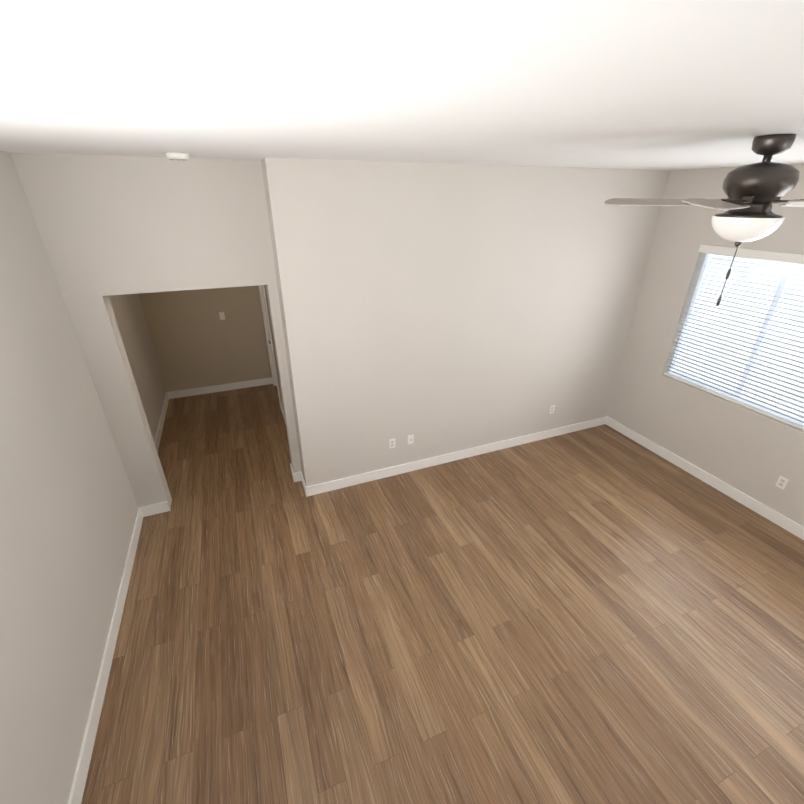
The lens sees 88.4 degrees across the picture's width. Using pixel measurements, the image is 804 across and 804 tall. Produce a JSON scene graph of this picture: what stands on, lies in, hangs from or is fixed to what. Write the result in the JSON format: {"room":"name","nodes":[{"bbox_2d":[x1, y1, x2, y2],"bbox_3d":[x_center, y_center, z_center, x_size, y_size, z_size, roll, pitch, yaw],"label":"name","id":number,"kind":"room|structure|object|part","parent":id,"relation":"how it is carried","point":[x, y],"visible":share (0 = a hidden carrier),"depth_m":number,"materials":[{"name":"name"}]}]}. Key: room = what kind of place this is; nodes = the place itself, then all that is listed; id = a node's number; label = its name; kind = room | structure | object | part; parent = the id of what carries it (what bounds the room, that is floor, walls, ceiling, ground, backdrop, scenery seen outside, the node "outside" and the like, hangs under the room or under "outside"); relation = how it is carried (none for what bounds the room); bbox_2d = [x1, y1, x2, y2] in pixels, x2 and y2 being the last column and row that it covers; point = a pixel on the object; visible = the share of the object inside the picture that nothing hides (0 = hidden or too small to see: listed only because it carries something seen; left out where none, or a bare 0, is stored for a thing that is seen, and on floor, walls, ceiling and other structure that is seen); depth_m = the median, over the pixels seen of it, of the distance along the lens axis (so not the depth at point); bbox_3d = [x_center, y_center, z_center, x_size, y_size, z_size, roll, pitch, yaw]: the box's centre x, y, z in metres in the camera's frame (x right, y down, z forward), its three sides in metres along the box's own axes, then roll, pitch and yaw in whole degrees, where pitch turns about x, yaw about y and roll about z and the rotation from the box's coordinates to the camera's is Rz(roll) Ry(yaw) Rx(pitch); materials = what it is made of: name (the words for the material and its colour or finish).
{"room":"empty living room","nodes":[
{"label":"empty living room","id":0,"kind":"room"},
{"bbox_2d":[0,151,165,803],"bbox_3d":[-2.283,0.109,2.651,0.120,3.060,7.525,-10,28,-20],"label":"wall","id":1,"kind":"structure","parent":0,"point":[69,507],"depth_m":2.43,"materials":[{"name":"beige paint"}]},
{"bbox_2d":[68,392,171,803],"bbox_3d":[-2.202,1.439,3.284,0.015,0.115,7.405,-10,28,-20],"label":"baseboard","id":2,"kind":"structure","parent":1,"relation":"attached to","point":[79,781],"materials":[{"name":"white wood"}]},
{"bbox_2d":[10,153,300,509],"bbox_3d":[-1.853,-0.414,3.698,1.560,3.060,0.180,-10,28,-20],"label":"wall","id":3,"kind":"structure","parent":0,"point":[107,225],"depth_m":3.19,"materials":[{"name":"beige paint"}]},
{"bbox_2d":[139,285,271,391],"bbox_3d":[-2.337,-1.673,6.205,2.780,3.060,0.120,-10,28,-20],"label":"wall","id":4,"kind":"structure","parent":0,"point":[197,342],"depth_m":6.22,"materials":[{"name":"paint"}]},
{"bbox_2d":[168,377,272,398],"bbox_3d":[-2.857,-0.231,6.611,1.550,0.115,0.015,-10,28,-20],"label":"baseboard","id":5,"kind":"structure","parent":4,"relation":"attached to","point":[264,381],"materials":[{"name":"white wood"}]},
{"bbox_2d":[219,312,224,319],"bbox_3d":[-2.684,-1.284,6.164,0.070,0.114,0.008,-10,28,-20],"label":"light switch","id":6,"kind":"object","parent":4,"relation":"attached to","point":[222,315],"visible":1,"depth_m":6.16,"materials":[{"name":"white plastic"}]},
{"bbox_2d":[264,285,283,409],"bbox_3d":[-1.586,-1.142,5.152,0.120,3.060,2.630,-10,28,-20],"label":"wall","id":7,"kind":"structure","parent":0,"point":[267,302],"depth_m":5.49,"materials":[{"name":"paint"}]},
{"bbox_2d":[262,286,276,385],"bbox_3d":[-1.929,-1.042,6.025,0.101,2.080,0.766,-10,28,-20],"label":"hall door","id":8,"kind":"structure","parent":7,"relation":"in","point":[269,335],"depth_m":6.31,"materials":[{"name":"white wood"}]},
{"bbox_2d":[258,285,280,407],"bbox_3d":[-1.901,-1.079,6.019,0.136,2.168,0.926,-10,28,-20],"label":"door frame","id":9,"kind":"structure","parent":7,"relation":"attached to","point":[266,326],"depth_m":6.23,"materials":[{"name":"white wood"}]},
{"bbox_2d":[280,402,285,423],"bbox_3d":[-1.468,0.390,5.381,0.015,0.115,1.645,-10,28,-20],"label":"baseboard","id":10,"kind":"structure","parent":7,"relation":"attached to","point":[282,410],"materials":[{"name":"white wood"}]},
{"bbox_2d":[0,0,803,170],"bbox_3d":[0.493,-1.757,2.845,6.375,0.120,8.105,-10,28,-20],"label":"ceiling","id":11,"kind":"structure","parent":0,"point":[669,85],"depth_m":0.96,"materials":[{"name":"white paint"}]},
{"bbox_2d":[165,152,188,160],"bbox_3d":[-1.452,-1.588,2.675,0.136,0.042,0.136,-10,28,-20],"label":"smoke detector","id":12,"kind":"object","parent":11,"relation":"attached to","point":[181,156],"visible":1,"depth_m":2.63,"materials":[{"name":"white plastic"}]},
{"bbox_2d":[605,134,803,305],"bbox_3d":[1.650,-0.816,1.949,1.232,0.752,1.197,-10,28,-20],"label":"fan","id":13,"kind":"object","parent":11,"relation":"hanging from","point":[754,192],"visible":1,"depth_m":1.85,"materials":[{"name":"black metal"}]},
{"bbox_3d":[1.308,-1.036,2.144,0.332,0.036,0.433,-10,28,-20],"label":"blade","id":14,"kind":"part","parent":13,"relation":"part of","materials":[{"name":"brown wood"}]},
{"bbox_3d":[1.322,-0.822,1.715,0.467,0.036,0.222,-10,28,-20],"label":"blade","id":15,"kind":"part","parent":13,"relation":"part of","materials":[{"name":"brown wood"}]},
{"bbox_3d":[1.642,-0.831,1.990,0.276,0.112,0.276,-10,28,-20],"label":"lamp shade","id":16,"kind":"part","parent":13,"relation":"part of","materials":[{"name":"white glass"}]},
{"bbox_3d":[1.642,-1.055,1.878,0.274,0.261,0.274,-10,28,-20],"label":"motor","id":17,"kind":"part","parent":13,"relation":"part of","materials":[{"name":"brown metal"}]},
{"bbox_3d":[2.048,-0.933,1.942,0.460,0.036,0.261,-10,28,-20],"label":"blade","id":18,"kind":"part","parent":13,"relation":"part of","materials":[{"name":"brown wood"}]},
{"bbox_3d":[1.771,-0.759,1.593,0.148,0.036,0.470,-10,28,-20],"label":"blade","id":19,"kind":"part","parent":13,"relation":"part of","materials":[{"name":"brown wood"}]},
{"bbox_2d":[81,384,803,803],"bbox_3d":[0.483,1.085,4.269,6.375,0.120,8.105,-10,28,-20],"label":"floor","id":20,"kind":"structure","parent":0,"point":[603,614],"depth_m":2.97,"materials":[{"name":"brown wood"}]},
{"bbox_2d":[261,157,669,486],"bbox_3d":[0.830,-0.827,4.538,4.115,3.060,0.470,-10,28,-20],"label":"wall","id":21,"kind":"structure","parent":0,"point":[436,309],"depth_m":4.07,"materials":[{"name":"beige paint"}]},
{"bbox_2d":[296,471,305,487],"bbox_3d":[-1.061,0.870,4.426,0.030,0.115,0.280,-10,28,-20],"label":"baseboard","id":22,"kind":"structure","parent":21,"relation":"attached to","point":[299,477],"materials":[{"name":"white wood"}]},
{"bbox_2d":[389,438,394,448],"bbox_3d":[-0.105,0.449,4.465,0.070,0.114,0.008,-10,28,-20],"label":"electrical outlet","id":23,"kind":"object","parent":21,"relation":"attached to","point":[391,443],"visible":1,"depth_m":4.46,"materials":[{"name":"white plastic"}]},
{"bbox_2d":[408,435,413,443],"bbox_3d":[0.097,0.415,4.533,0.070,0.114,0.020,-10,28,-20],"label":"electrical outlet","id":24,"kind":"object","parent":21,"relation":"attached to","point":[410,439],"visible":1,"depth_m":4.53,"materials":[{"name":"white plastic"}]},
{"bbox_2d":[304,416,607,496],"bbox_3d":[0.894,0.595,4.989,4.095,0.115,0.015,-10,28,-20],"label":"baseboard","id":25,"kind":"structure","parent":21,"relation":"attached to","point":[420,464],"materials":[{"name":"white wood"}]},
{"bbox_2d":[549,405,554,413],"bbox_3d":[1.889,0.095,5.196,0.070,0.114,0.008,-10,28,-20],"label":"electrical outlet","id":26,"kind":"object","parent":21,"relation":"attached to","point":[552,407],"visible":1,"depth_m":5.19,"materials":[{"name":"white plastic"}]},
{"bbox_2d":[607,164,803,526],"bbox_3d":[3.704,-0.232,3.371,0.220,3.060,4.925,-10,28,-20],"label":"wall","id":27,"kind":"structure","parent":0,"point":[755,455],"depth_m":4.39,"materials":[{"name":"beige paint"}]},
{"bbox_2d":[608,417,803,539],"bbox_3d":[3.619,1.136,3.927,0.015,0.115,4.280,-10,28,-20],"label":"baseboard","id":28,"kind":"structure","parent":27,"relation":"attached to","point":[744,499],"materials":[{"name":"white wood"}]},
{"bbox_2d":[664,252,803,430],"bbox_3d":[3.410,-0.660,3.917,0.151,1.435,1.510,-10,28,-20],"label":"window","id":29,"kind":"structure","parent":27,"relation":"in","point":[771,316],"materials":[{"name":"white plastic"}]},
{"bbox_3d":[3.362,-0.024,4.215,0.052,0.022,1.498,-10,28,-20],"label":"back window blind bottom rail","id":30,"kind":"part","parent":29,"relation":"part of","materials":[{"name":"white plastic"}]},
{"bbox_2d":[699,244,803,264],"bbox_3d":[3.347,-1.256,3.588,0.092,0.074,1.508,-10,28,-20],"label":"blind valance","id":31,"kind":"object","parent":29,"relation":"attached to","point":[764,255],"visible":0.81,"depth_m":3.77,"materials":[{"name":"white plastic"}]},
{"bbox_2d":[684,253,706,322],"bbox_3d":[3.066,-1.175,4.321,0.010,0.720,0.010,-19,32,-33],"label":"blind cord","id":32,"kind":"object","parent":31,"relation":"hanging from","point":[706,253],"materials":[{"name":"white fabric"}]},
{"bbox_2d":[678,255,718,377],"bbox_3d":[3.125,-0.871,4.368,0.002,1.365,0.002,-10,28,-20],"label":"blind cord","id":33,"kind":"object","parent":31,"relation":"hanging from","point":[718,255],"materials":[{"name":"white fabric"}]},
{"bbox_2d":[681,257,721,377],"bbox_3d":[3.175,-0.880,4.386,0.002,1.365,0.002,-10,28,-20],"label":"blind cord","id":34,"kind":"object","parent":31,"relation":"hanging from","point":[706,302],"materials":[{"name":"white fabric"}]},
{"bbox_2d":[730,263,784,398],"bbox_3d":[3.340,-0.634,3.897,0.002,1.365,0.002,-10,28,-20],"label":"blind cord","id":35,"kind":"object","parent":31,"relation":"hanging from","point":[784,263],"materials":[{"name":"white fabric"}]},
{"bbox_2d":[734,265,787,396],"bbox_3d":[3.390,-0.643,3.916,0.002,1.365,0.002,-10,28,-20],"label":"blind cord","id":36,"kind":"object","parent":31,"relation":"hanging from","point":[787,265],"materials":[{"name":"white fabric"}]},
{"bbox_2d":[775,476,788,489],"bbox_3d":[3.571,0.759,3.884,0.008,0.114,0.070,-10,28,-20],"label":"electrical outlet","id":37,"kind":"object","parent":27,"relation":"attached to","point":[782,482],"visible":1,"depth_m":3.88,"materials":[{"name":"white plastic"}]},
{"label":"outside","id":38,"kind":"structure","parent":0,"visible":0},
{"bbox_2d":[676,254,803,419],"bbox_3d":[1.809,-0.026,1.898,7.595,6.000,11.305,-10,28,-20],"label":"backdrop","id":39,"kind":"structure","parent":38,"point":[750,266],"depth_m":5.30,"materials":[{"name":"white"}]}
]}

